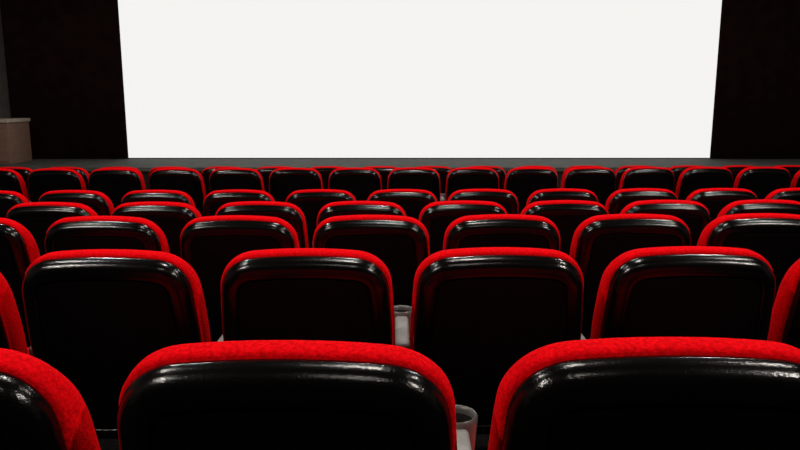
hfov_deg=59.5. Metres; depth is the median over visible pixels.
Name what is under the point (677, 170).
seat
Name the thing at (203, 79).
projection screen
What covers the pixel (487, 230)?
seat
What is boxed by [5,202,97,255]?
seat
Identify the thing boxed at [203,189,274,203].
backrest cushion
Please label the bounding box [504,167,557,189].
backrest cushion
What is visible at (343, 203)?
backrest cushion
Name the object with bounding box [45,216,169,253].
seat
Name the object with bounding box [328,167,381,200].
seat
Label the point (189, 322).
backrest cushion
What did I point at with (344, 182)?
backrest cushion
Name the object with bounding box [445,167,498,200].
seat
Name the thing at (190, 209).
backrest cushion
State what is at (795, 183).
seat
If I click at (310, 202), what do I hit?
seat
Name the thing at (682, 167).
backrest cushion
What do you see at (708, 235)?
backrest cushion
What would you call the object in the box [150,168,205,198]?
backrest cushion
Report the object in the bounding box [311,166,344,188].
seat
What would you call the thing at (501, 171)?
backrest cushion
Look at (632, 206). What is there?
backrest cushion
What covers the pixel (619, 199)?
seat
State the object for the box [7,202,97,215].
backrest cushion
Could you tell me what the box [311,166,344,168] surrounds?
backrest cushion
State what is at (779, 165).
backrest cushion
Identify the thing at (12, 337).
seat
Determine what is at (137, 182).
backrest cushion
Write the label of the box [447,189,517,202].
backrest cushion
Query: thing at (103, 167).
seat
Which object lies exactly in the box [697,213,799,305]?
seat
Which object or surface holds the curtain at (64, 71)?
hanging from the ceiling
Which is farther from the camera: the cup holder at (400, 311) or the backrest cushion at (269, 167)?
the backrest cushion at (269, 167)
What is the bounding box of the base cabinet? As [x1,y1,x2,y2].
[0,118,31,163]
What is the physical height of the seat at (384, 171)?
0.982 m
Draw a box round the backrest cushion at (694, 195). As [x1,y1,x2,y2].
[686,188,756,200]
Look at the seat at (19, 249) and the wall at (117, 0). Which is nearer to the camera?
the seat at (19, 249)
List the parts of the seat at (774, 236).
panel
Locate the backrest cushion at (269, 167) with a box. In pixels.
[256,166,292,169]
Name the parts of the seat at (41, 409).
panel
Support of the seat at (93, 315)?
on the floor at (482, 441)
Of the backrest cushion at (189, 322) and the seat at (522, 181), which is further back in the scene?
the seat at (522, 181)
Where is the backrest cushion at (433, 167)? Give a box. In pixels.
[419,166,451,169]
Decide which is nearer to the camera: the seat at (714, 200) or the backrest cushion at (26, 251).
the backrest cushion at (26, 251)
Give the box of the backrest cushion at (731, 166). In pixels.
[723,165,755,167]
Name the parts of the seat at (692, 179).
panel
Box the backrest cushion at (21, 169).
[0,167,32,171]
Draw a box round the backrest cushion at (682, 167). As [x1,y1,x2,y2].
[669,165,704,169]
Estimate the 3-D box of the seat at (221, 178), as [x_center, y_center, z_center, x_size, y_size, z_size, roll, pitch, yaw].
[-1.566,-0.122,7.169,0.608,0.982,0.719,0,10,0]
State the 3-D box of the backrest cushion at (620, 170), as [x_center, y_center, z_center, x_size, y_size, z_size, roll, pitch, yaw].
[2.680,-0.370,8.023,0.532,0.639,0.227,0,10,0]
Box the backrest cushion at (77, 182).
[31,168,85,189]
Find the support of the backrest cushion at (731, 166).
on the seat at (735, 169)
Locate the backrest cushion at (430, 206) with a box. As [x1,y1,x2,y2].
[419,200,506,220]
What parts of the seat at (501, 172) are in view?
panel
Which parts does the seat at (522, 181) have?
panel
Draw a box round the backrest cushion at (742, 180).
[733,167,788,187]
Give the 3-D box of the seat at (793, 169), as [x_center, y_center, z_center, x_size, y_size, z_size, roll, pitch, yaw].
[4.455,-0.245,8.296,0.608,0.982,0.720,0,10,0]
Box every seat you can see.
[0,167,32,201]
[0,168,30,201]
[0,190,29,217]
[0,218,39,347]
[0,273,32,355]
[0,348,100,449]
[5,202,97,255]
[22,249,222,438]
[28,168,85,201]
[38,190,113,215]
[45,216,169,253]
[51,167,89,189]
[89,168,145,208]
[100,167,145,186]
[111,202,201,257]
[117,340,477,449]
[121,190,195,207]
[148,167,186,189]
[149,168,205,216]
[180,215,299,341]
[201,166,239,195]
[203,189,274,216]
[209,168,263,191]
[215,201,312,247]
[221,248,411,348]
[256,166,292,192]
[269,168,322,201]
[286,189,355,247]
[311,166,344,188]
[313,215,429,338]
[317,201,410,348]
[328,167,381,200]
[363,166,396,189]
[367,189,436,220]
[387,167,444,201]
[410,247,585,434]
[419,166,451,193]
[419,200,506,254]
[443,214,559,250]
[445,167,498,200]
[447,189,517,213]
[469,166,505,189]
[488,337,799,449]
[504,167,557,213]
[517,166,557,175]
[520,200,608,254]
[526,188,597,205]
[561,166,601,187]
[562,167,615,206]
[569,214,690,338]
[590,246,775,340]
[605,188,677,213]
[615,165,652,190]
[619,167,674,191]
[620,200,709,245]
[669,165,704,192]
[675,167,732,199]
[686,188,756,221]
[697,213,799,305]
[717,199,799,217]
[723,165,755,187]
[733,167,790,198]
[765,188,799,201]
[767,259,799,348]
[773,165,799,184]
[790,170,799,187]
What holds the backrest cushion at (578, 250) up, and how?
on the seat at (598, 240)
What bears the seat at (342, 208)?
on the floor at (482, 441)
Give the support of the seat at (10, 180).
on the floor at (482, 441)
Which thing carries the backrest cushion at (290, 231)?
on the seat at (208, 244)
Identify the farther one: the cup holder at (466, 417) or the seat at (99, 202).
the seat at (99, 202)
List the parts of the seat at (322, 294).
panel, armrest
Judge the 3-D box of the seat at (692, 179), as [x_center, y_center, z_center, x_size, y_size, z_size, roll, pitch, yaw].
[3.073,-0.143,7.283,0.607,0.982,0.719,0,10,0]
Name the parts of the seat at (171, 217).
panel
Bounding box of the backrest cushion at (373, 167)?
[363,166,396,168]
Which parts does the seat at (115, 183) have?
panel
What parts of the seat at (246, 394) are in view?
panel, armrest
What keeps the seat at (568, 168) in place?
on the floor at (482, 441)
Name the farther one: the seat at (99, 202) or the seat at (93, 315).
the seat at (99, 202)
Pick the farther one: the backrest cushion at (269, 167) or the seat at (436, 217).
the backrest cushion at (269, 167)
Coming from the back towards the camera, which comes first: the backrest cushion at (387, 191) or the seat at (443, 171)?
the seat at (443, 171)
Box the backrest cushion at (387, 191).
[367,189,436,201]
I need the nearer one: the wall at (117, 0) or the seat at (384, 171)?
the seat at (384, 171)
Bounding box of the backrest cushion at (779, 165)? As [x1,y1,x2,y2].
[773,165,799,166]
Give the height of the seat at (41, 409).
0.982 m
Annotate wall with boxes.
[0,5,10,117]
[117,0,722,155]
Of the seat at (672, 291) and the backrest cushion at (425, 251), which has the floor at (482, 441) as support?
the seat at (672, 291)
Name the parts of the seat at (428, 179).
panel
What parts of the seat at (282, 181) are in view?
panel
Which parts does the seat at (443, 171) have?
panel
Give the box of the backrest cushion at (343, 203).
[317,201,405,225]
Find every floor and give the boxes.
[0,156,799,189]
[98,434,489,449]
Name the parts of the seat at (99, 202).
panel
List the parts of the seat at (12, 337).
armrest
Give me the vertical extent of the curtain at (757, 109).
5.020 m
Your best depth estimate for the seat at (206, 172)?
7.75 m
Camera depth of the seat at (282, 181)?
6.79 m
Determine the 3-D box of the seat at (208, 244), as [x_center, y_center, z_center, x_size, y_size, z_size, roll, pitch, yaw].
[-0.671,0.392,3.411,0.608,0.982,0.719,0,10,0]
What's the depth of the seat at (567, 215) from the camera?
3.94 m
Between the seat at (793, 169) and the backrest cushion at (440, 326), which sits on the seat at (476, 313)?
the backrest cushion at (440, 326)
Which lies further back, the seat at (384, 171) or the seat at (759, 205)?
the seat at (384, 171)
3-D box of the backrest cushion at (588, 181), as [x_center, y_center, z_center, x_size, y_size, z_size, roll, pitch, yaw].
[1.877,-0.271,7.025,0.532,0.639,0.227,0,10,0]
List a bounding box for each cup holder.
[394,305,411,336]
[455,405,477,449]
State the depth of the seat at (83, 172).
7.71 m
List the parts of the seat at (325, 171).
panel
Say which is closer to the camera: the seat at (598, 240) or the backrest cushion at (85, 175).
the seat at (598, 240)
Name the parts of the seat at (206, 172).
panel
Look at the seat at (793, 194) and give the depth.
5.02 m
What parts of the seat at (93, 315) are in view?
panel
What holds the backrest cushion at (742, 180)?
on the seat at (761, 181)
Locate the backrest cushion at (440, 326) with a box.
[410,247,583,349]
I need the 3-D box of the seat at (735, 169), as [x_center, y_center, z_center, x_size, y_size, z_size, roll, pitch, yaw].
[3.876,-0.242,8.281,0.608,0.982,0.720,0,10,0]
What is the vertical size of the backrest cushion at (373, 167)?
0.639 m
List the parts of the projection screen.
screen frame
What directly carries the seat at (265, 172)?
on the floor at (482, 441)
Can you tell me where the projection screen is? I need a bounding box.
[118,0,721,158]
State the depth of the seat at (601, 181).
6.86 m
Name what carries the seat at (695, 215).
on the floor at (482, 441)
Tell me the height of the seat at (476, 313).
0.982 m
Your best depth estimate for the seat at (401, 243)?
3.03 m
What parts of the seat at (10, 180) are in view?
panel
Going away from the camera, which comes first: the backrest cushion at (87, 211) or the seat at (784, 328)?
the seat at (784, 328)
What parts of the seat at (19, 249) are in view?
panel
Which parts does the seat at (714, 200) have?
panel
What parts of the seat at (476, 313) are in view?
panel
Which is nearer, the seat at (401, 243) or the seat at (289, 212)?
the seat at (401, 243)
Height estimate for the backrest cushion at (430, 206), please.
0.639 m
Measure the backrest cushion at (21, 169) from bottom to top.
0.639 m
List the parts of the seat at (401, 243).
panel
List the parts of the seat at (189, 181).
panel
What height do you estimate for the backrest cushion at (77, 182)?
0.639 m
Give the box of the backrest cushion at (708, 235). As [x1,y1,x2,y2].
[697,213,799,245]
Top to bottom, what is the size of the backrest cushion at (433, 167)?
0.639 m
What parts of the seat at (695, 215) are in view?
panel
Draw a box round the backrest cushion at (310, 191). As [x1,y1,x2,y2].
[286,189,355,201]
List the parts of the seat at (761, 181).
panel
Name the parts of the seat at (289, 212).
panel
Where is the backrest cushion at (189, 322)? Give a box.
[25,249,210,341]
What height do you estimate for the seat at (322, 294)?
0.982 m
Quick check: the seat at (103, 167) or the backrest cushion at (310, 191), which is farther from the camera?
the seat at (103, 167)
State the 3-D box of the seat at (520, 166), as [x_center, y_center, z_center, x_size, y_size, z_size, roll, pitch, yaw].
[1.556,-0.232,8.224,0.608,0.982,0.719,0,10,1]
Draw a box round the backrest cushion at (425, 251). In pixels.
[313,215,429,255]
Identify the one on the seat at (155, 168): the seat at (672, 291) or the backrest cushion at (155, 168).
the backrest cushion at (155, 168)
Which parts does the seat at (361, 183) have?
panel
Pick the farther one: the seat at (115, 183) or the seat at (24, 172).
the seat at (24, 172)
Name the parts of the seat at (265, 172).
panel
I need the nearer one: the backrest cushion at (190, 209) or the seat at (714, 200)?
the backrest cushion at (190, 209)
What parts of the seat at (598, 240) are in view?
panel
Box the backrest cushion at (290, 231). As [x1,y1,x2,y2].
[180,215,299,247]
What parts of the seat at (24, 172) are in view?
panel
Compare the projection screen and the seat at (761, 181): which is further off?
the projection screen
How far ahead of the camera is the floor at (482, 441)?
2.93 m
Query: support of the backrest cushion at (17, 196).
on the seat at (8, 199)
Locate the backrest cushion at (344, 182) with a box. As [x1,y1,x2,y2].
[328,167,381,189]
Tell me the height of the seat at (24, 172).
0.982 m
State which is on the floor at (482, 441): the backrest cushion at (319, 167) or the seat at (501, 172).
the seat at (501, 172)
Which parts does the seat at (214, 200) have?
panel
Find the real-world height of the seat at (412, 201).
0.982 m
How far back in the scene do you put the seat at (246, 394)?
1.00 m
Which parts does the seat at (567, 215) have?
panel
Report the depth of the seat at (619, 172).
7.86 m
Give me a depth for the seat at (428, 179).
6.82 m
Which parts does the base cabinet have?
door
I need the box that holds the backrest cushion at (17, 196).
[0,190,29,202]
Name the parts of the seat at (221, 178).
panel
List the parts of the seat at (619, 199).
panel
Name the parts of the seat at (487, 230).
panel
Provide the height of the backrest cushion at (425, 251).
0.639 m
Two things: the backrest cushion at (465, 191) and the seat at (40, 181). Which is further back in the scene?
the seat at (40, 181)
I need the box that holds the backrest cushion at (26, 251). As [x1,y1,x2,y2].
[0,218,39,262]
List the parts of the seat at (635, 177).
panel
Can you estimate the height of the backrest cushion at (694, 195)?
0.639 m
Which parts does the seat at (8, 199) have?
panel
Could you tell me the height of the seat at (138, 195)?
0.982 m
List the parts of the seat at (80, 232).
panel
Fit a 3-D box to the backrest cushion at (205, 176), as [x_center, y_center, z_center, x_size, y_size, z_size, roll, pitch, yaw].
[-1.960,-0.350,7.909,0.532,0.639,0.227,0,10,0]
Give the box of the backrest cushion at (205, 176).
[201,166,239,183]
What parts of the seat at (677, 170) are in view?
panel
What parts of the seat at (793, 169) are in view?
panel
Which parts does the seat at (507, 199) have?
panel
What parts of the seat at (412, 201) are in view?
panel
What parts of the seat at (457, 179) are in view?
panel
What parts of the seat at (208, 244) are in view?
panel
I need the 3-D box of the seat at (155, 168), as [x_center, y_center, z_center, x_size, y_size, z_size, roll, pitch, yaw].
[-2.504,-0.214,8.124,0.608,0.982,0.720,0,10,0]
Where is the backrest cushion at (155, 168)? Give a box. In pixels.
[148,167,186,174]
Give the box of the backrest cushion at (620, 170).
[615,165,652,173]
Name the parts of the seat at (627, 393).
panel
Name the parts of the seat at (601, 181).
panel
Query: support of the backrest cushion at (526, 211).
on the seat at (567, 215)
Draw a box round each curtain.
[0,0,127,158]
[711,0,799,158]
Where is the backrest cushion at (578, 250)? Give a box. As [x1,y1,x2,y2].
[569,214,689,259]
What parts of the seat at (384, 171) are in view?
panel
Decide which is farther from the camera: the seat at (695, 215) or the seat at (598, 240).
the seat at (695, 215)
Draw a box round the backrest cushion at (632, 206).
[620,200,709,214]
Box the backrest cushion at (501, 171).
[469,166,505,173]
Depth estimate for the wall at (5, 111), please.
12.62 m
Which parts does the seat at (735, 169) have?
panel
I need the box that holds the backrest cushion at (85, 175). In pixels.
[51,167,89,180]
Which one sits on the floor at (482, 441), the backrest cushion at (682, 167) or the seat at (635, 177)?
the seat at (635, 177)
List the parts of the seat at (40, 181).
panel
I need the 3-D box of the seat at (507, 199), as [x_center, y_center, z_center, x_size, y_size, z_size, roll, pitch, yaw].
[0.629,0.174,5.374,0.608,0.982,0.720,0,10,0]
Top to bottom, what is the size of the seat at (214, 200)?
0.982 m
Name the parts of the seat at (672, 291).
panel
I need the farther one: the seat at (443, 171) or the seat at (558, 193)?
the seat at (443, 171)
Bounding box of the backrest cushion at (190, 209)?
[111,202,201,217]
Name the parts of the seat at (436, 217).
panel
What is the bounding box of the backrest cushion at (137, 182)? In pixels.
[89,168,145,189]
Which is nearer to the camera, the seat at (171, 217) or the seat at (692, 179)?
the seat at (171, 217)
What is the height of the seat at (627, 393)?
0.982 m
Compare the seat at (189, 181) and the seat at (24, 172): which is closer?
the seat at (189, 181)
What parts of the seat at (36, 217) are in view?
panel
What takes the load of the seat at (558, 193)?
on the floor at (482, 441)
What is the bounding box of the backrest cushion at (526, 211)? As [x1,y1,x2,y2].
[520,200,608,214]
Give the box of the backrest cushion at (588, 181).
[562,167,615,187]
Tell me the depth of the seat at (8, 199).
4.89 m
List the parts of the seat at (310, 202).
panel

